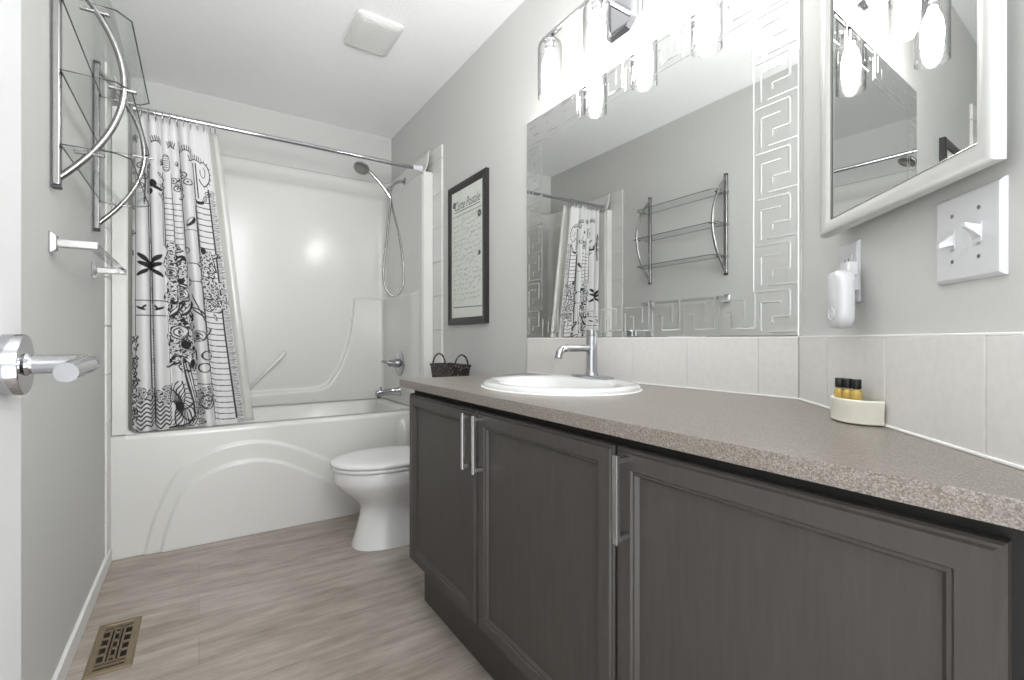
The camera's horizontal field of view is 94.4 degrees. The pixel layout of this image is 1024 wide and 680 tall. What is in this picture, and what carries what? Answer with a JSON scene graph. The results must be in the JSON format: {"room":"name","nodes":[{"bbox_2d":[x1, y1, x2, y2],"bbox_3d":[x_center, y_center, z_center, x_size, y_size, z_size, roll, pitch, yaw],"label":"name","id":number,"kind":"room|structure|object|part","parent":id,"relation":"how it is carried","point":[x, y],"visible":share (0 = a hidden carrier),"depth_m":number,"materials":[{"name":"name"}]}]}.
{"room":"bathroom","nodes":[
{"label":"bathroom","id":0,"kind":"room"},
{"bbox_2d":[21,0,129,679],"bbox_3d":[-1.202,-0.273,1.184,0.050,2.455,3.600,0,0,-33],"label":"wall","id":1,"kind":"structure","parent":0,"point":[63,306],"depth_m":1.31,"materials":[{"name":"paint"}]},
{"bbox_2d":[0,0,99,679],"bbox_3d":[-0.356,-0.066,0.261,0.117,2.018,0.768,0,0,-33],"label":"door","id":2,"kind":"structure","parent":1,"relation":"in","point":[19,363],"depth_m":0.52,"materials":[{"name":"white paint"}]},
{"bbox_3d":[-0.541,0.027,0.518,0.022,0.067,0.067,0,0,-33],"label":"handle","id":3,"kind":"part","parent":2,"relation":"part of","materials":[{"name":"silver metal"}]},
{"bbox_3d":[-0.479,0.028,0.495,0.064,0.024,0.129,0,0,-33],"label":"lever","id":4,"kind":"part","parent":2,"relation":"part of","materials":[{"name":"silver metal"}]},
{"bbox_2d":[51,548,111,679],"bbox_3d":[-0.957,0.924,0.869,0.012,0.062,2.805,0,0,-33],"label":"baseboard","id":5,"kind":"structure","parent":1,"relation":"attached to","point":[61,671],"depth_m":1.53,"materials":[{"name":"white paint"}]},
{"bbox_2d":[48,231,126,277],"bbox_3d":[-1.328,-0.255,1.510,0.098,0.054,0.627,0,0,-33],"label":"towel bar","id":6,"kind":"object","parent":1,"relation":"attached to","point":[54,243],"visible":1,"depth_m":1.28,"materials":[{"name":"silver metal"}]},
{"bbox_2d":[51,0,153,231],"bbox_3d":[-1.291,-0.710,1.529,0.175,0.622,0.629,0,0,-33],"label":"shelf rack","id":7,"kind":"object","parent":1,"relation":"attached to","point":[58,175],"visible":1,"depth_m":1.31,"materials":[{"name":"silver metal"}]},
{"bbox_3d":[-1.199,-0.710,1.249,0.018,0.606,0.022,0,0,-33],"label":"post","id":8,"kind":"part","parent":7,"relation":"part of","materials":[{"name":"silver metal"}]},
{"bbox_3d":[-1.523,-0.710,1.739,0.018,0.606,0.022,0,0,-33],"label":"post","id":9,"kind":"part","parent":7,"relation":"part of","materials":[{"name":"silver metal"}]},
{"bbox_2d":[105,62,114,555],"bbox_3d":[-1.745,-0.098,2.059,0.008,2.105,0.240,0,0,-33],"label":"trim","id":10,"kind":"structure","parent":1,"relation":"attached to","point":[109,93],"depth_m":1.99,"materials":[{"name":"tile"}]},
{"bbox_2d":[130,77,390,182],"bbox_3d":[-1.550,-0.273,3.141,1.625,2.455,0.050,0,0,-33],"label":"wall","id":11,"kind":"structure","parent":0,"point":[165,98],"depth_m":3.10,"materials":[{"name":"paint"}]},
{"bbox_2d":[111,76,432,435],"bbox_3d":[-1.322,-0.366,2.791,1.503,1.568,0.781,0,0,-33],"label":"shower surround","id":12,"kind":"object","parent":11,"relation":"attached to","point":[320,321],"visible":0.64,"depth_m":3.08,"materials":[{"name":"white plastic"}]},
{"bbox_2d":[125,105,422,172],"bbox_3d":[-1.137,-1.040,2.503,1.405,0.041,0.041,0,0,-33],"label":"shower rod","id":13,"kind":"object","parent":12,"relation":"attached to","point":[419,168],"visible":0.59,"depth_m":2.44,"materials":[{"name":"silver metal"}]},
{"bbox_3d":[-1.701,-1.028,2.130,0.004,0.058,0.048,0,0,-33],"label":"curtain ring","id":14,"kind":"object","parent":13,"relation":"hanging from","visible":0},
{"bbox_2d":[132,114,244,431],"bbox_3d":[-1.534,-0.303,2.269,0.451,1.440,0.064,0,0,-33],"label":"shower curtain","id":15,"kind":"object","parent":14,"relation":"hanging from","point":[185,370],"visible":0.98,"depth_m":2.24,"materials":[{"name":"fabric"}]},
{"bbox_2d":[208,133,253,420],"bbox_3d":[-1.544,-0.303,2.325,0.491,1.440,0.037,0,0,-33],"label":"liner","id":16,"kind":"object","parent":14,"relation":"hanging from","point":[216,159],"visible":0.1,"depth_m":2.40,"materials":[{"name":"plastic"}]},
{"bbox_2d":[353,161,405,296],"bbox_3d":[-0.827,-0.687,3.000,0.339,0.828,0.132,0,0,-33],"label":"shower","id":17,"kind":"object","parent":12,"relation":"attached to","point":[360,167],"visible":1,"depth_m":3.01,"materials":[{"name":"silver metal"}]},
{"bbox_3d":[-0.847,-0.992,2.994,0.177,0.174,0.027,0,0,-33],"label":"shower handle","id":18,"kind":"part","parent":17,"relation":"part of","materials":[{"name":"silver metal"}]},
{"bbox_3d":[-0.754,-1.010,3.097,0.112,0.089,0.019,0,0,-33],"label":"shower arm","id":19,"kind":"part","parent":17,"relation":"part of","materials":[{"name":"silver metal"}]},
{"bbox_2d":[375,387,400,397],"bbox_3d":[-0.804,0.337,3.076,0.155,0.070,0.060,0,0,-33],"label":"tub spout","id":20,"kind":"object","parent":12,"relation":"attached to","point":[392,391],"visible":1,"depth_m":3.06,"materials":[{"name":"silver metal"}]},
{"bbox_2d":[381,350,403,375],"bbox_3d":[-0.793,0.152,3.084,0.128,0.170,0.170,0,0,-33],"label":"shower valve","id":21,"kind":"object","parent":12,"relation":"attached to","point":[397,363],"visible":1,"depth_m":3.08,"materials":[{"name":"silver metal"}]},
{"bbox_2d":[65,513,493,679],"bbox_3d":[-0.558,0.980,1.639,1.625,0.050,3.650,0,0,-33],"label":"floor","id":22,"kind":"structure","parent":0,"point":[300,602],"depth_m":1.66,"materials":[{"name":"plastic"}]},
{"bbox_2d":[81,616,141,679],"bbox_3d":[-1.242,0.952,1.483,0.112,0.006,0.300,0,0,-33],"label":"floor vent","id":23,"kind":"object","parent":22,"relation":"in","point":[114,647],"visible":1,"depth_m":1.46,"materials":[{"name":"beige metal"}]},
{"bbox_2d":[92,621,133,670],"bbox_3d":[-1.242,0.951,1.483,0.074,0.004,0.235,0,0,-33],"label":"grille","id":24,"kind":"object","parent":23,"relation":"attached to","point":[114,643],"depth_m":1.47,"materials":[{"name":"beige metal"}]},
{"bbox_2d":[110,398,409,560],"bbox_3d":[-1.308,0.687,2.763,1.508,0.537,0.828,0,0,-33],"label":"bathtub","id":25,"kind":"object","parent":22,"relation":"on","point":[172,489],"visible":0.76,"depth_m":2.30,"materials":[{"name":"white plastic"}]},
{"bbox_2d":[112,398,409,436],"bbox_3d":[-1.329,0.618,2.795,1.508,0.395,0.752,0,0,-33],"label":"basin","id":26,"kind":"object","parent":25,"relation":"in","point":[335,410],"depth_m":3.00,"materials":[{"name":"white plastic"}]},
{"bbox_2d":[330,446,409,550],"bbox_3d":[-0.529,0.588,2.329,0.694,0.735,0.468,0,0,-33],"label":"toilet","id":27,"kind":"object","parent":22,"relation":"on","point":[378,479],"visible":0.46,"depth_m":2.16,"materials":[{"name":"white ceramic"}]},
{"bbox_3d":[-0.614,0.560,2.273,0.489,0.026,0.380,0,0,-33],"label":"lid","id":28,"kind":"part","parent":27,"relation":"part of","materials":[{"name":"white plastic"}]},
{"bbox_3d":[-0.615,0.583,2.273,0.480,0.018,0.374,0,0,-33],"label":"seat","id":29,"kind":"part","parent":27,"relation":"part of","materials":[{"name":"white plastic"}]},
{"bbox_2d":[410,390,1023,679],"bbox_3d":[0.273,0.562,1.208,0.611,0.786,1.545,0,0,-33],"label":"vanity cabinet","id":30,"kind":"object","parent":22,"relation":"on","point":[549,550],"visible":0.99,"depth_m":0.74,"materials":[{"name":"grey wood"}]},
{"bbox_3d":[-0.223,0.480,1.482,0.022,0.583,0.485,0,0,-33],"label":"door","id":31,"kind":"part","parent":30,"relation":"part of","materials":[{"name":"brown wood"}]},
{"bbox_3d":[-0.122,0.272,1.281,0.032,0.152,0.011,0,0,-33],"label":"door handle","id":32,"kind":"part","parent":30,"relation":"part of","materials":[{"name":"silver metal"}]},
{"bbox_3d":[-0.090,0.272,1.232,0.032,0.152,0.011,0,0,-33],"label":"door handle","id":33,"kind":"part","parent":30,"relation":"part of","materials":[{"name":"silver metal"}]},
{"bbox_3d":[0.052,0.480,1.066,0.022,0.583,0.500,0,0,-33],"label":"door","id":34,"kind":"part","parent":30,"relation":"part of","materials":[{"name":"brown wood"}]},
{"bbox_3d":[0.187,0.272,0.813,0.032,0.152,0.011,0,0,-33],"label":"door handle","id":35,"kind":"part","parent":30,"relation":"part of","materials":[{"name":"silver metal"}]},
{"bbox_2d":[399,373,1023,530],"bbox_3d":[0.303,0.155,1.181,0.591,0.027,1.694,0,0,-33],"label":"countertop","id":36,"kind":"structure","parent":30,"relation":"on","point":[795,438],"depth_m":0.69,"materials":[{"name":"stone"}]},
{"bbox_2d":[430,353,470,376],"bbox_3d":[-0.316,0.144,2.410,0.120,0.151,0.266,0,0,-33],"label":"basket","id":37,"kind":"object","parent":36,"relation":"on","point":[444,369],"visible":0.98,"depth_m":2.33,"materials":[{"name":"black wicker"}]},
{"bbox_3d":[-0.387,0.102,2.518,0.080,0.066,0.008,0,0,-33],"label":"handle","id":38,"kind":"part","parent":37,"relation":"part of","materials":[{"name":"black wicker"}]},
{"bbox_3d":[-0.245,0.102,2.303,0.080,0.066,0.008,0,0,-33],"label":"handle","id":39,"kind":"part","parent":37,"relation":"part of","materials":[{"name":"black wicker"}]},
{"bbox_2d":[481,375,641,395],"bbox_3d":[0.141,0.196,1.447,0.448,0.142,0.532,0,0,-33],"label":"sink","id":40,"kind":"object","parent":36,"relation":"in","point":[551,385],"visible":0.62,"depth_m":1.41,"materials":[{"name":"white ceramic"}]},
{"bbox_2d":[555,329,613,379],"bbox_3d":[0.229,0.044,1.583,0.192,0.164,0.171,0,0,-2],"label":"faucet","id":41,"kind":"object","parent":36,"relation":"on","point":[590,348],"visible":1,"depth_m":1.57,"materials":[{"name":"silver metal"}]},
{"bbox_3d":[0.198,0.038,1.539,0.144,0.045,0.024,0,0,-33],"label":"spout","id":42,"kind":"part","parent":41,"relation":"part of","materials":[{"name":"silver metal"}]},
{"bbox_3d":[0.266,0.121,1.584,0.056,0.008,0.194,0,0,-33],"label":"plate","id":43,"kind":"part","parent":41,"relation":"part of","materials":[{"name":"silver metal"}]},
{"bbox_3d":[0.276,-0.025,1.591,0.064,0.025,0.039,0,0,-33],"label":"lever","id":44,"kind":"part","parent":41,"relation":"part of","materials":[{"name":"silver metal"}]},
{"bbox_2d":[830,394,884,426],"bbox_3d":[0.591,0.121,0.828,0.051,0.041,0.110,0,0,12],"label":"soap dish","id":45,"kind":"object","parent":36,"relation":"on","point":[867,412],"visible":0.95,"depth_m":0.79,"materials":[{"name":"white ceramic"}]},
{"bbox_2d":[834,378,843,397],"bbox_3d":[0.592,0.099,0.856,0.017,0.061,0.017,0,0,-33],"label":"toiletry bottle","id":46,"kind":"object","parent":45,"relation":"in","point":[838,381],"visible":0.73,"depth_m":0.85,"materials":[{"name":"yellow plastic"}]},
{"bbox_2d":[842,378,851,398],"bbox_3d":[0.596,0.099,0.841,0.017,0.061,0.017,0,0,-33],"label":"toiletry bottle","id":47,"kind":"object","parent":45,"relation":"in","point":[846,393],"visible":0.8,"depth_m":0.84,"materials":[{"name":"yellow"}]},
{"bbox_2d":[851,379,862,400],"bbox_3d":[0.599,0.099,0.823,0.017,0.061,0.017,0,0,-33],"label":"toiletry bottle","id":48,"kind":"object","parent":45,"relation":"in","point":[856,384],"visible":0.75,"depth_m":0.82,"materials":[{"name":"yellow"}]},
{"bbox_3d":[0.329,0.480,0.648,0.022,0.583,0.492,0,0,-33],"label":"door","id":49,"kind":"part","parent":30,"relation":"part of","materials":[{"name":"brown wood"}]},
{"bbox_2d":[111,0,523,138],"bbox_3d":[-0.558,-1.525,1.639,1.625,0.050,3.650,0,0,-33],"label":"ceiling","id":50,"kind":"structure","parent":0,"point":[291,57],"depth_m":2.47,"materials":[{"name":"white paint"}]},
{"bbox_2d":[344,9,403,55],"bbox_3d":[-0.678,-1.487,2.318,0.217,0.025,0.278,0,0,-33],"label":"exhaust fan","id":51,"kind":"object","parent":50,"relation":"attached to","point":[370,32],"visible":1,"depth_m":2.28,"materials":[{"name":"white plastic"}]},
{"bbox_2d":[350,20,396,55],"bbox_3d":[-0.681,-1.476,2.322,0.159,0.002,0.226,0,0,-33],"label":"grille","id":52,"kind":"object","parent":51,"relation":"attached to","point":[372,36],"depth_m":2.30,"materials":[{"name":"white plastic"}]},
{"bbox_2d":[391,0,801,375],"bbox_3d":[-0.078,-0.273,2.340,0.050,2.455,2.908,0,0,-33],"label":"wall","id":53,"kind":"structure","parent":0,"point":[481,115],"depth_m":2.22,"materials":[{"name":"paint"}]},
{"bbox_2d":[425,144,442,362],"bbox_3d":[-0.478,-0.098,2.890,0.012,2.105,0.250,0,0,-33],"label":"trim","id":54,"kind":"structure","parent":53,"relation":"attached to","point":[435,163],"depth_m":2.83,"materials":[{"name":"tile"}]},
{"bbox_2d":[448,167,488,324],"bbox_3d":[-0.239,-0.468,2.517,0.022,0.768,0.424,0,0,-33],"label":"framed print","id":55,"kind":"object","parent":53,"relation":"attached to","point":[468,200],"visible":1,"depth_m":2.49,"materials":[{"name":"white paper"}]},
{"bbox_2d":[538,0,668,92],"bbox_3d":[0.307,-1.032,1.562,0.165,0.275,0.584,0,0,-33],"label":"vanity light","id":56,"kind":"object","parent":53,"relation":"attached to","point":[622,16],"visible":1,"depth_m":1.58,"materials":[{"name":"white glass"}]},
{"bbox_2d":[538,35,561,92],"bbox_3d":[0.140,-1.005,1.747,0.091,0.222,0.091,0,0,-33],"label":"shade","id":57,"kind":"object","parent":56,"relation":"attached to","point":[550,65],"depth_m":1.73,"materials":[{"name":"white glass"}]},
{"bbox_3d":[0.276,-1.123,1.542,0.018,0.014,0.570,0,0,-33],"label":"rail","id":58,"kind":"part","parent":56,"relation":"part of","materials":[{"name":"silver metal"}]},
{"bbox_2d":[583,0,609,59],"bbox_3d":[0.276,-1.005,1.542,0.091,0.222,0.091,0,0,-33],"label":"shade","id":59,"kind":"object","parent":56,"relation":"attached to","point":[597,28],"depth_m":1.52,"materials":[{"name":"white glass"}]},
{"bbox_3d":[0.318,-1.123,1.569,0.100,0.022,0.022,0,0,-33],"label":"arm","id":60,"kind":"part","parent":56,"relation":"part of","materials":[{"name":"silver metal"}]},
{"bbox_3d":[0.367,-1.097,1.601,0.022,0.144,0.140,0,0,-33],"label":"plate","id":61,"kind":"part","parent":56,"relation":"part of","materials":[{"name":"silver metal"}]},
{"bbox_2d":[641,0,668,25],"bbox_3d":[0.412,-1.005,1.336,0.091,0.222,0.091,0,0,-33],"label":"shade","id":62,"kind":"object","parent":56,"relation":"attached to","point":[657,8],"depth_m":1.32,"materials":[{"name":"white glass"}]},
{"bbox_2d":[527,0,799,337],"bbox_3d":[0.375,-0.476,1.598,0.011,0.934,1.122,0,0,-33],"label":"wall mirror","id":63,"kind":"object","parent":53,"relation":"attached to","point":[663,192],"visible":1,"depth_m":1.42,"materials":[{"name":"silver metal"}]},
{"bbox_2d":[527,332,1023,469],"bbox_3d":[0.470,0.066,1.235,0.373,0.151,1.810,0,0,-14],"label":"backsplash","id":64,"kind":"structure","parent":53,"relation":"attached to","point":[964,392],"depth_m":0.81,"materials":[{"name":"beige tile"}]},
{"bbox_2d":[802,0,1023,335],"bbox_3d":[0.617,-0.273,0.640,0.050,2.455,0.990,0,0,12],"label":"wall","id":65,"kind":"structure","parent":0,"point":[901,293],"depth_m":0.73,"materials":[{"name":"paint"}]},
{"bbox_2d":[840,239,860,301],"bbox_3d":[0.641,-0.128,0.901,0.008,0.113,0.070,0,0,12],"label":"wall outlet","id":66,"kind":"object","parent":65,"relation":"attached to","point":[851,251],"visible":0.29,"depth_m":0.88,"materials":[{"name":"grey plastic"}]},
{"bbox_2d":[826,261,858,328],"bbox_3d":[0.606,-0.082,0.868,0.046,0.121,0.076,0,0,12],"label":"air freshener","id":67,"kind":"object","parent":66,"relation":"attached to","point":[842,284],"visible":1,"depth_m":0.84,"materials":[{"name":"grey plastic"}]},
{"bbox_2d":[843,253,851,262],"bbox_3d":[0.638,-0.148,0.902,0.002,0.028,0.033,0,0,12],"label":"receptacle","id":68,"kind":"object","parent":66,"relation":"attached to","point":[847,257],"depth_m":0.90,"materials":[{"name":"white plastic"}]},
{"bbox_2d":[820,0,1006,237],"bbox_3d":[0.593,-0.533,0.733,0.041,0.663,0.418,0,0,10],"label":"medicine cabinet","id":69,"kind":"object","parent":65,"relation":"attached to","point":[913,93],"visible":1,"depth_m":0.69,"materials":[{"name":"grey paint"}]},
{"bbox_2d":[936,175,1008,284],"bbox_3d":[0.572,-0.133,0.605,0.023,0.114,0.115,0,0,12],"label":"light switch","id":70,"kind":"object","parent":65,"relation":"attached to","point":[973,224],"visible":1,"depth_m":0.58,"materials":[{"name":"grey plastic"}]}
]}

